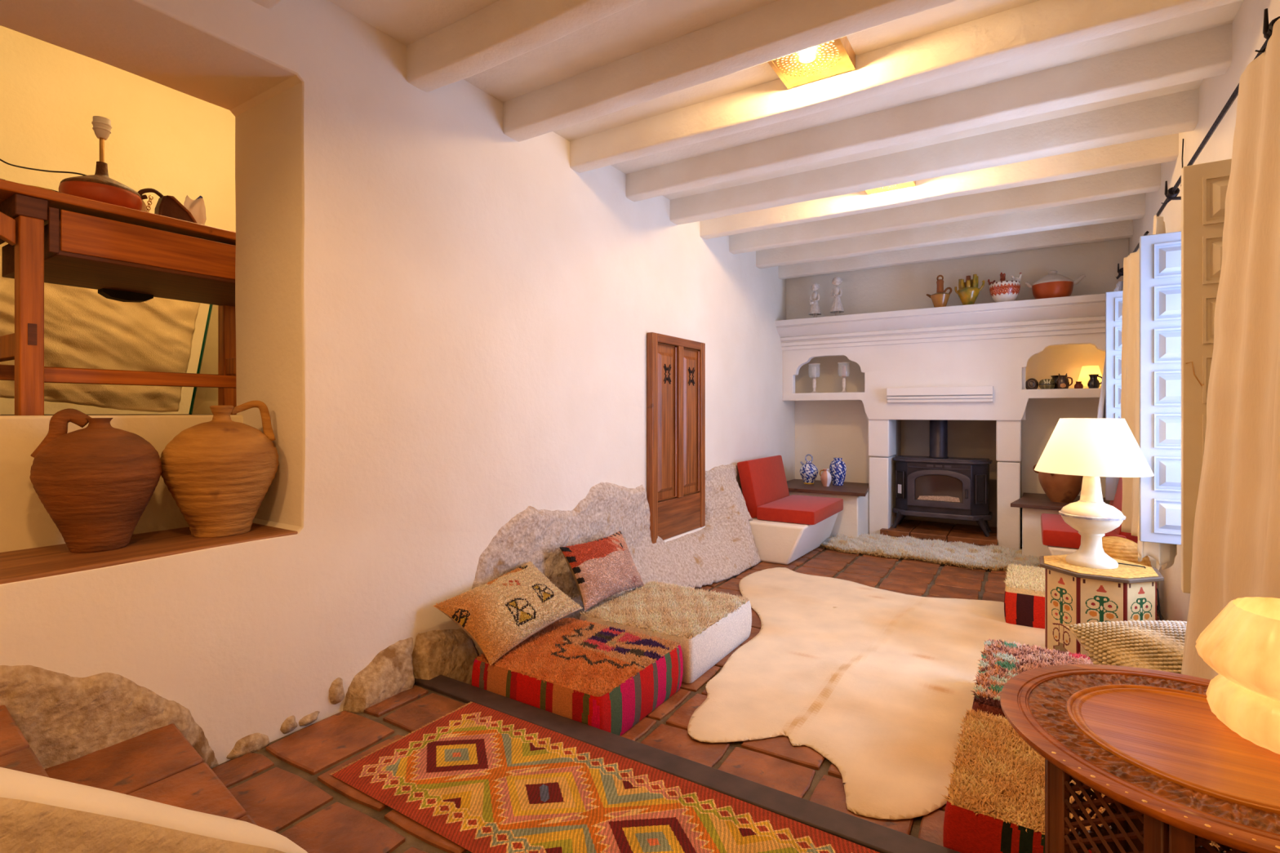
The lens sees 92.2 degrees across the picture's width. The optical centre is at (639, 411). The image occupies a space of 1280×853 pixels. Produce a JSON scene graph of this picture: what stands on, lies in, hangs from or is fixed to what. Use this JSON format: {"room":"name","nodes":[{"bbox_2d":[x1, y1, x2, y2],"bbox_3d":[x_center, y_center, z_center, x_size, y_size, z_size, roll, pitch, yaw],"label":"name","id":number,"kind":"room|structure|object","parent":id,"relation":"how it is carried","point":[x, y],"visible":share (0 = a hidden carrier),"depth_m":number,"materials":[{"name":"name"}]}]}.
{"room":"traditional dwelling","nodes":[
{"label":"traditional dwelling","id":0,"kind":"room"},
{"bbox_2d":[0,25,235,414],"bbox_3d":[-4.086,-1.080,3.078,0.200,2.600,6.000,0,0,33],"label":"wall","id":1,"kind":"structure","parent":0,"point":[167,140],"depth_m":3.97,"materials":[{"name":"paint"}]},
{"bbox_2d":[0,413,236,415],"bbox_3d":[-3.057,0.092,2.422,2.440,0.155,6.000,0,0,33],"label":"floor","id":2,"kind":"structure","parent":0,"point":[86,414],"depth_m":3.77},
{"bbox_2d":[0,241,200,412],"bbox_3d":[-2.624,-0.424,2.881,0.316,0.854,1.205,0,0,33],"label":"picture","id":3,"kind":"object","parent":2,"relation":"on","point":[84,328],"visible":0.45,"depth_m":2.93},
{"bbox_2d":[0,178,236,415],"bbox_3d":[-2.119,-0.362,2.500,0.740,0.755,1.400,0,0,33],"label":"work table","id":4,"kind":"object","parent":2,"relation":"on","point":[124,254],"visible":0.68,"depth_m":2.24,"materials":[{"name":"brown wood"}]},
{"bbox_2d":[0,158,87,175],"bbox_3d":[-2.227,-0.837,2.191,0.216,0.193,0.706,0,0,33],"label":"cable","id":5,"kind":"object","parent":4,"relation":"on","point":[0,158],"visible":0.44,"depth_m":2.33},
{"bbox_2d":[58,115,142,210],"bbox_3d":[-2.043,-0.927,2.339,0.240,0.374,0.240,0,0,33],"label":"lamp","id":6,"kind":"object","parent":4,"relation":"on","point":[100,187],"visible":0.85,"depth_m":2.29,"materials":[{"name":"ceramic"}]},
{"bbox_2d":[91,115,111,140],"bbox_3d":[-2.043,-1.076,2.339,0.058,0.076,0.058,0,0,33],"label":"socket","id":7,"kind":"object","parent":6,"relation":"attached to","point":[102,126],"depth_m":2.32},
{"bbox_2d":[137,187,197,223],"bbox_3d":[-1.912,-0.812,2.484,0.062,0.152,0.205,0,0,33],"label":"leather bag","id":8,"kind":"object","parent":4,"relation":"on","point":[168,206],"visible":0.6,"depth_m":2.47,"materials":[{"name":"leather"}]},
{"bbox_2d":[183,195,206,225],"bbox_3d":[-1.974,-0.844,2.712,0.046,0.229,0.114,0,0,33],"label":"plastic bag","id":9,"kind":"object","parent":4,"relation":"on","point":[197,207],"visible":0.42,"depth_m":2.71,"materials":[{"name":"white plastic"}]},
{"bbox_2d":[188,304,217,414],"bbox_3d":[-2.135,-0.434,3.564,0.336,0.896,1.032,0,0,26],"label":"sheet","id":10,"kind":"object","parent":2,"relation":"on","point":[202,398],"visible":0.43,"depth_m":3.17,"materials":[{"name":"beige fabric"}]},
{"bbox_2d":[0,414,243,552],"bbox_3d":[-2.099,0.366,1.711,0.100,0.708,1.870,0,0,33],"label":"wall","id":11,"kind":"structure","parent":0,"point":[25,523],"depth_m":1.94,"materials":[{"name":"paint"}]},
{"bbox_2d":[0,0,795,768],"bbox_3d":[-0.706,-0.155,3.118,0.858,3.250,9.700,0,0,33],"label":"wall","id":12,"kind":"structure","parent":0,"point":[443,322],"depth_m":2.44,"materials":[{"name":"white paint"}]},
{"bbox_2d":[29,408,162,553],"bbox_3d":[-1.686,0.208,1.922,0.309,0.436,0.309,0,0,-10],"label":"jug","id":13,"kind":"object","parent":12,"relation":"on","point":[95,482],"visible":1,"depth_m":1.84,"materials":[{"name":"ceramic"}]},
{"bbox_2d":[160,400,279,537],"bbox_3d":[-1.468,0.192,2.162,0.346,0.467,0.346,0,0,44],"label":"jug","id":14,"kind":"object","parent":12,"relation":"on","point":[219,472],"visible":0.98,"depth_m":2.06,"materials":[{"name":"ceramic"}]},
{"bbox_2d":[646,332,705,543],"bbox_3d":[0.277,0.177,4.478,0.057,1.425,0.790,0,0,33],"label":"shutter","id":15,"kind":"object","parent":12,"relation":"on","point":[676,366],"visible":1,"depth_m":4.43,"materials":[{"name":"brown wood"}]},
{"bbox_2d":[211,545,1164,852],"bbox_3d":[0.555,1.294,2.314,3.850,0.353,9.700,0,0,33],"label":"floor","id":16,"kind":"structure","parent":0,"point":[286,787],"depth_m":2.09,"materials":[{"name":"tile"}]},
{"bbox_2d":[0,705,307,852],"bbox_3d":[-1.515,0.629,0.674,1.120,1.058,2.109,0,0,33],"label":"staircase","id":17,"kind":"structure","parent":16,"relation":"on","point":[152,791],"depth_m":0.98,"materials":[{"name":"tile"}]},
{"bbox_2d":[471,617,683,736],"bbox_3d":[-0.255,1.106,2.631,0.673,0.228,0.633,0,0,33],"label":"pouf","id":18,"kind":"object","parent":16,"relation":"on","point":[561,669],"visible":0.94,"depth_m":2.46,"materials":[{"name":"fabric"}]},
{"bbox_2d":[432,561,582,665],"bbox_3d":[-0.574,0.882,2.790,0.321,0.259,0.636,0,0,31],"label":"pillow","id":19,"kind":"object","parent":18,"relation":"on","point":[500,614],"visible":1,"depth_m":2.69,"materials":[{"name":"beige fabric"}]},
{"bbox_2d":[328,702,879,852],"bbox_3d":[-0.043,1.115,1.643,1.815,0.005,0.575,0,0,33],"label":"rug","id":20,"kind":"object","parent":16,"relation":"on","point":[484,780],"visible":1,"depth_m":1.77,"materials":[{"name":"fabric"}]},
{"bbox_2d":[579,580,751,683],"bbox_3d":[0.147,1.097,3.215,0.672,0.246,0.736,0,0,33],"label":"pouf","id":21,"kind":"object","parent":16,"relation":"on","point":[708,626],"visible":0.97,"depth_m":3.06,"materials":[{"name":"fabric"}]},
{"bbox_2d":[559,530,644,611],"bbox_3d":[-0.192,0.851,3.365,0.212,0.307,0.561,0,0,33],"label":"pillow","id":22,"kind":"object","parent":21,"relation":"on","point":[603,568],"visible":1,"depth_m":3.26,"materials":[{"name":"pink fabric"}]},
{"bbox_2d":[413,675,960,852],"bbox_3d":[0.267,1.168,1.852,2.860,0.104,0.100,0,0,33],"label":"trim","id":23,"kind":"structure","parent":16,"relation":"on","point":[868,834],"depth_m":1.88,"materials":[{"name":"brown wood"}]},
{"bbox_2d":[748,479,868,564],"bbox_3d":[1.586,0.978,5.719,0.929,0.485,1.850,0,0,33],"label":"bench","id":24,"kind":"object","parent":16,"relation":"on","point":[776,542],"visible":0.42,"depth_m":5.47,"materials":[{"name":"white paint"}]},
{"bbox_2d":[737,455,789,518],"bbox_3d":[1.143,0.665,5.609,0.205,0.494,0.840,0,0,33],"label":"backrest cushion","id":25,"kind":"object","parent":24,"relation":"on","point":[763,481],"visible":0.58,"depth_m":5.41,"materials":[{"name":"red fabric"}]},
{"bbox_2d":[756,494,843,524],"bbox_3d":[1.417,0.846,5.388,0.490,0.112,0.900,0,0,33],"label":"seat cushion","id":26,"kind":"object","parent":24,"relation":"on","point":[793,508],"visible":1,"depth_m":5.11,"materials":[{"name":"red fabric"}]},
{"bbox_2d":[800,453,817,484],"bbox_3d":[1.716,0.583,6.258,0.182,0.306,0.182,0,0,33],"label":"jug","id":27,"kind":"object","parent":24,"relation":"on","point":[808,471],"visible":1,"depth_m":6.20,"materials":[{"name":"ceramic"}]},
{"bbox_2d":[819,468,831,486],"bbox_3d":[1.838,0.650,6.086,0.104,0.170,0.104,0,0,-13],"label":"vase","id":28,"kind":"object","parent":24,"relation":"on","point":[825,477],"visible":1,"depth_m":6.05,"materials":[{"name":"ceramic"}]},
{"bbox_2d":[829,457,846,485],"bbox_3d":[1.982,0.600,6.172,0.161,0.274,0.161,0,0,-35],"label":"vase","id":29,"kind":"object","parent":24,"relation":"on","point":[837,468],"visible":0.97,"depth_m":6.12,"materials":[{"name":"blue ceramic"}]},
{"bbox_2d":[687,567,1044,820],"bbox_3d":[1.130,1.204,3.148,2.206,0.026,2.646,0,0,36],"label":"cowhide rug","id":30,"kind":"object","parent":16,"relation":"on","point":[877,682],"visible":0.85,"depth_m":2.75,"materials":[{"name":"beige fur"}]},
{"bbox_2d":[820,532,1040,571],"bbox_3d":[2.456,1.173,5.298,1.802,0.125,0.866,0,0,33],"label":"sheepskin rug","id":31,"kind":"object","parent":16,"relation":"on","point":[990,557],"visible":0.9,"depth_m":5.15,"materials":[{"name":"fur"}]},
{"bbox_2d":[775,293,1105,550],"bbox_3d":[2.817,0.147,5.891,2.940,2.145,0.956,0,0,33],"label":"fireplace","id":32,"kind":"object","parent":16,"relation":"on","point":[964,366],"visible":0.79,"depth_m":5.64,"materials":[{"name":"paint"}]},
{"bbox_2d":[808,363,820,392],"bbox_3d":[1.799,-0.342,6.359,0.122,0.308,0.122,0,0,33],"label":"candle holder","id":33,"kind":"object","parent":32,"relation":"on","point":[814,368],"visible":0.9,"depth_m":6.34,"materials":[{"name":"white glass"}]},
{"bbox_2d":[812,366,816,377],"bbox_3d":[1.799,-0.408,6.359,0.038,0.110,0.038,0,0,33],"label":"candle","id":34,"kind":"object","parent":33,"relation":"on","point":[814,369],"depth_m":6.34,"materials":[{"name":"white wax"}]},
{"bbox_2d":[808,282,821,317],"bbox_3d":[1.751,-1.108,6.162,0.125,0.366,0.130,0,0,33],"label":"figurine","id":35,"kind":"object","parent":32,"relation":"on","point":[815,309],"visible":0.94,"depth_m":6.14,"materials":[{"name":"white ceramic"}]},
{"bbox_2d":[829,276,844,315],"bbox_3d":[1.934,-1.128,6.048,0.138,0.405,0.139,0,0,33],"label":"figurine","id":36,"kind":"object","parent":32,"relation":"on","point":[837,307],"visible":0.91,"depth_m":6.02,"materials":[{"name":"white ceramic"}]},
{"bbox_2d":[837,362,850,392],"bbox_3d":[2.052,-0.342,6.198,0.122,0.308,0.122,0,0,33],"label":"candle holder","id":37,"kind":"object","parent":32,"relation":"on","point":[843,367],"visible":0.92,"depth_m":6.18,"materials":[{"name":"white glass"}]},
{"bbox_2d":[841,365,845,377],"bbox_3d":[2.052,-0.408,6.198,0.038,0.110,0.038,0,0,33],"label":"candle","id":38,"kind":"object","parent":37,"relation":"on","point":[843,368],"depth_m":6.18,"materials":[{"name":"white wax"}]},
{"bbox_2d":[926,275,951,307],"bbox_3d":[2.696,-1.078,5.539,0.165,0.306,0.165,0,0,-13],"label":"mortar","id":39,"kind":"object","parent":32,"relation":"on","point":[940,299],"visible":0.86,"depth_m":5.50,"materials":[{"name":"ceramic"}]},
{"bbox_2d":[891,419,992,537],"bbox_3d":[2.848,0.456,5.838,0.837,1.352,0.398,0,0,33],"label":"wood stove","id":40,"kind":"object","parent":32,"relation":"on","point":[937,485],"visible":0.98,"depth_m":5.71,"materials":[{"name":"metal"}]},
{"bbox_2d":[866,367,1026,419],"bbox_3d":[2.825,-0.355,5.848,2.880,0.850,0.340,0,0,33],"label":"hood","id":41,"kind":"object","parent":32,"relation":"attached to","point":[1024,369],"depth_m":5.34,"materials":[{"name":"paint"}]},
{"bbox_2d":[954,274,985,305],"bbox_3d":[2.890,-1.060,5.410,0.172,0.270,0.186,0,0,-17],"label":"vase","id":42,"kind":"object","parent":32,"relation":"on","point":[968,291],"visible":0.84,"depth_m":5.37,"materials":[{"name":"yellow ceramic"}]},
{"bbox_2d":[986,272,1022,302],"bbox_3d":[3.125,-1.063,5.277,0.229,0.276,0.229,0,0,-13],"label":"bowl","id":43,"kind":"object","parent":32,"relation":"on","point":[1003,291],"visible":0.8,"depth_m":5.21,"materials":[{"name":"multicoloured ceramic"}]},
{"bbox_2d":[1025,377,1038,389],"bbox_3d":[3.385,-0.239,5.323,0.100,0.103,0.088,0,0,33],"label":"egg","id":44,"kind":"object","parent":32,"relation":"on","point":[1031,384],"visible":0.92,"depth_m":5.29,"materials":[{"name":"ceramic"}]},
{"bbox_2d":[1038,378,1055,389],"bbox_3d":[3.468,-0.234,5.248,0.120,0.095,0.120,0,0,-3],"label":"bowl","id":45,"kind":"object","parent":32,"relation":"in","point":[1045,384],"visible":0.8,"depth_m":5.21,"materials":[{"name":"green ceramic"}]},
{"bbox_2d":[1050,375,1058,388],"bbox_3d":[3.595,-0.250,5.298,0.124,0.124,0.124,0,0,33],"label":"pot","id":46,"kind":"object","parent":32,"relation":"on","point":[1055,378],"visible":0.23,"depth_m":5.27,"materials":[{"name":"black ceramic"}]},
{"bbox_2d":[1025,270,1085,298],"bbox_3d":[3.443,-1.050,5.117,0.320,0.250,0.303,0,0,-9],"label":"tureen","id":47,"kind":"object","parent":32,"relation":"on","point":[1053,285],"visible":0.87,"depth_m":5.02,"materials":[{"name":"ceramic"}]},
{"bbox_2d":[1031,280,1073,298],"bbox_3d":[3.428,-0.992,5.120,0.290,0.134,0.290,0,0,33],"label":"bowl","id":48,"kind":"object","parent":47,"relation":"attached to","point":[1041,289],"depth_m":5.02,"materials":[{"name":"ceramic"}]},
{"bbox_2d":[1056,373,1072,388],"bbox_3d":[3.557,-0.256,5.176,0.092,0.135,0.103,0,0,-20],"label":"jug","id":49,"kind":"object","parent":32,"relation":"in","point":[1062,382],"visible":0.94,"depth_m":5.15,"materials":[{"name":"brown ceramic"}]},
{"bbox_2d":[1074,381,1083,388],"bbox_3d":[3.654,-0.220,5.130,0.063,0.064,0.062,0,0,33],"label":"pot","id":50,"kind":"object","parent":32,"relation":"in","point":[1078,384],"visible":0.91,"depth_m":5.11,"materials":[{"name":"red ceramic"}]},
{"bbox_2d":[1077,365,1102,388],"bbox_3d":[3.826,-0.288,5.234,0.196,0.200,0.196,0,0,33],"label":"lamp","id":51,"kind":"object","parent":32,"relation":"on","point":[1086,371],"visible":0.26,"depth_m":5.19,"materials":[{"name":"fabric"}]},
{"bbox_2d":[1087,373,1102,388],"bbox_3d":[3.740,-0.248,5.071,0.084,0.120,0.095,0,0,-21],"label":"pitcher","id":52,"kind":"object","parent":32,"relation":"in","point":[1093,383],"visible":0.93,"depth_m":5.05,"materials":[{"name":"black ceramic"}]},
{"bbox_2d":[1004,564,1044,628],"bbox_3d":[2.518,1.089,3.580,0.705,0.262,0.625,0,0,33],"label":"pouf","id":53,"kind":"object","parent":16,"relation":"on","point":[1024,589],"visible":0.3,"depth_m":3.48,"materials":[{"name":"fabric"}]},
{"bbox_2d":[970,638,1093,719],"bbox_3d":[1.611,1.093,2.257,0.683,0.254,0.731,0,0,33],"label":"pouf","id":54,"kind":"object","parent":16,"relation":"on","point":[1001,661],"visible":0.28,"depth_m":2.43,"materials":[{"name":"fabric"}]},
{"bbox_2d":[1066,620,1186,674],"bbox_3d":[1.837,0.901,2.145,0.475,0.267,0.384,0,0,14],"label":"pillow","id":55,"kind":"object","parent":54,"relation":"on","point":[1154,645],"visible":0.41,"depth_m":2.19,"materials":[{"name":"fabric"}]},
{"bbox_2d":[1071,632,1094,662],"bbox_3d":[1.847,0.944,2.168,0.460,0.089,0.420,-6,26,15],"label":"pillow","id":56,"kind":"object","parent":55,"relation":"on","point":[1075,634],"depth_m":2.30,"materials":[{"name":"fabric"}]},
{"bbox_2d":[1010,493,1158,606],"bbox_3d":[3.318,0.978,4.733,0.809,0.485,1.650,0,0,33],"label":"bench","id":57,"kind":"object","parent":16,"relation":"on","point":[1033,505],"visible":0.27,"depth_m":4.92,"materials":[{"name":"white paint"}]},
{"bbox_2d":[1032,464,1083,502],"bbox_3d":[3.445,0.559,5.045,0.330,0.352,0.316,0,0,-6],"label":"clay pot","id":58,"kind":"object","parent":57,"relation":"on","point":[1060,488],"visible":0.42,"depth_m":4.95,"materials":[{"name":"ceramic"}]},
{"bbox_2d":[1040,513,1126,548],"bbox_3d":[3.111,0.846,4.362,0.450,0.112,0.800,0,0,33],"label":"seat cushion","id":59,"kind":"object","parent":57,"relation":"on","point":[1055,532],"visible":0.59,"depth_m":4.12,"materials":[{"name":"red fabric"}]},
{"bbox_2d":[1109,477,1137,543],"bbox_3d":[3.345,0.655,4.236,0.193,0.494,0.780,0,0,33],"label":"backrest cushion","id":60,"kind":"object","parent":57,"relation":"on","point":[1117,503],"visible":0.09,"depth_m":4.17,"materials":[{"name":"red fabric"}]},
{"bbox_2d":[942,708,1231,852],"bbox_3d":[1.233,1.099,1.673,0.700,0.241,0.630,0,0,33],"label":"pouf","id":61,"kind":"object","parent":16,"relation":"on","point":[995,800],"visible":0.34,"depth_m":1.62,"materials":[{"name":"fabric"}]},
{"bbox_2d":[1039,554,1164,657],"bbox_3d":[2.155,0.971,2.902,0.456,0.498,0.456,0,0,33],"label":"table","id":62,"kind":"object","parent":16,"relation":"on","point":[1074,594],"visible":0.62,"depth_m":2.77,"materials":[{"name":"wood"}]},
{"bbox_2d":[1034,417,1161,621],"bbox_3d":[2.163,0.623,2.914,0.502,1.181,0.458,0,0,33],"label":"table lamp","id":63,"kind":"object","parent":62,"relation":"on","point":[1091,448],"visible":0.99,"depth_m":2.83,"materials":[{"name":"ceramic"}]},
{"bbox_2d":[1102,536,1151,567],"bbox_3d":[2.909,0.993,3.767,0.350,0.454,0.350,0,0,33],"label":"straw basket","id":64,"kind":"object","parent":16,"relation":"on","point":[1118,548],"visible":0.3,"depth_m":3.66,"materials":[{"name":"beige wicker"}]},
{"bbox_2d":[1000,664,1279,852],"bbox_3d":[0.966,0.834,1.033,0.626,0.572,0.626,0,0,40],"label":"round table","id":65,"kind":"object","parent":16,"relation":"on","point":[1174,778],"visible":0.88,"depth_m":1.02,"materials":[{"name":"brown wood"}]},
{"bbox_2d":[1195,596,1279,754],"bbox_3d":[1.107,0.442,1.020,0.278,0.216,0.278,0,0,33],"label":"glass lamp","id":66,"kind":"object","parent":65,"relation":"on","point":[1242,644],"visible":1,"depth_m":1.01,"materials":[{"name":"glass"}]},
{"bbox_2d":[251,0,1243,279],"bbox_3d":[0.661,-1.505,2.247,4.100,0.280,9.700,0,0,33],"label":"ceiling","id":67,"kind":"structure","parent":0,"point":[1017,125],"depth_m":2.90,"materials":[{"name":"white paint"}]},
{"bbox_2d":[767,35,855,88],"bbox_3d":[0.692,-1.492,2.547,0.296,0.066,0.382,0,0,33],"label":"ceiling light","id":68,"kind":"object","parent":67,"relation":"attached to","point":[846,62],"visible":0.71,"depth_m":2.59,"materials":[{"name":"gold metal"}]},
{"bbox_2d":[865,181,915,195],"bbox_3d":[1.570,-1.492,3.926,0.296,0.066,0.332,0,0,33],"label":"ceiling light","id":69,"kind":"object","parent":67,"relation":"attached to","point":[911,184],"visible":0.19,"depth_m":4.03,"materials":[{"name":"gold metal"}]},
{"bbox_2d":[786,237,1128,546],"bbox_3d":[3.057,-0.155,6.008,4.100,3.250,0.780,0,0,33],"label":"wall","id":70,"kind":"structure","parent":0,"point":[825,430],"depth_m":5.76,"materials":[{"name":"white paint"}]},
{"bbox_2d":[1128,0,1279,621],"bbox_3d":[2.078,-0.155,1.344,0.740,3.250,9.700,0,0,33],"label":"wall","id":71,"kind":"structure","parent":0,"point":[1247,36],"depth_m":2.78,"materials":[{"name":"white paint"}]},
{"bbox_2d":[1105,290,1123,500],"bbox_3d":[3.482,-0.100,3.774,0.923,1.560,1.108,0,0,33],"label":"window","id":72,"kind":"structure","parent":71,"relation":"in","point":[1113,300],"depth_m":4.42,"materials":[{"name":"white paint"}]},
{"bbox_2d":[1115,231,1149,279],"bbox_3d":[3.303,-1.031,4.091,0.148,0.098,1.450,0,0,33],"label":"curtain rod","id":73,"kind":"object","parent":71,"relation":"attached to","point":[1120,271],"visible":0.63,"depth_m":4.45,"materials":[{"name":"metal"}]},
{"bbox_2d":[1097,280,1123,418],"bbox_3d":[3.476,-0.280,4.571,0.320,1.400,0.147,0,0,-33],"label":"curtain","id":74,"kind":"object","parent":73,"relation":"hanging from","point":[1101,406],"visible":0.1,"depth_m":4.50,"materials":[{"name":"white fabric"}]},
{"bbox_2d":[1120,248,1139,536],"bbox_3d":[3.073,-0.120,3.860,0.073,1.760,0.308,0,0,19],"label":"curtain","id":75,"kind":"object","parent":73,"relation":"hanging from","point":[1130,393],"visible":0.72,"depth_m":3.86,"materials":[{"name":"fabric"}]},
{"bbox_2d":[1180,138,1183,186],"bbox_3d":[2.783,-1.280,3.162,0.008,0.240,0.014,0,0,-27],"label":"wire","id":76,"kind":"object","parent":71,"relation":"attached to","point":[1183,139],"visible":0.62,"depth_m":3.16,"materials":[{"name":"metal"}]},
{"bbox_2d":[1139,158,1231,593],"bbox_3d":[2.585,-0.100,2.367,0.923,1.560,1.086,0,0,33],"label":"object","id":77,"kind":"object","parent":71,"relation":"in","point":[1180,272],"depth_m":2.94,"materials":[{"name":"white paint"}]},
{"bbox_2d":[1139,231,1181,545],"bbox_3d":[2.684,-0.114,2.908,0.508,1.503,0.034,0,0,33],"label":"shutter","id":78,"kind":"object","parent":77,"relation":"attached to","point":[1160,255],"depth_m":2.99,"materials":[{"name":"white paint"}]},
{"bbox_2d":[1181,158,1231,593],"bbox_3d":[2.136,-0.114,2.048,0.508,1.503,0.034,0,0,33],"label":"shutter","id":79,"kind":"object","parent":77,"relation":"attached to","point":[1204,186],"depth_m":2.15,"materials":[{"name":"beige paint"}]},
{"bbox_2d":[1155,8,1279,216],"bbox_3d":[1.982,-1.031,2.016,0.148,0.098,2.830,0,0,33],"label":"curtain rod","id":80,"kind":"object","parent":71,"relation":"attached to","point":[1267,28],"visible":0.78,"depth_m":2.17,"materials":[{"name":"metal"}]},
{"bbox_2d":[1137,214,1177,570],"bbox_3d":[2.708,-0.083,3.190,0.424,1.814,0.111,0,0,-37],"label":"curtain","id":81,"kind":"object","parent":80,"relation":"hanging from","point":[1164,554],"visible":0.13,"depth_m":3.09,"materials":[{"name":"beige fabric"}]},
{"bbox_2d":[1181,17,1279,679],"bbox_3d":[1.526,0.040,1.436,0.127,2.060,1.157,0,0,26],"label":"curtain","id":82,"kind":"object","parent":80,"relation":"hanging from","point":[1236,540],"visible":0.82,"depth_m":1.67,"materials":[{"name":"beige fabric"}]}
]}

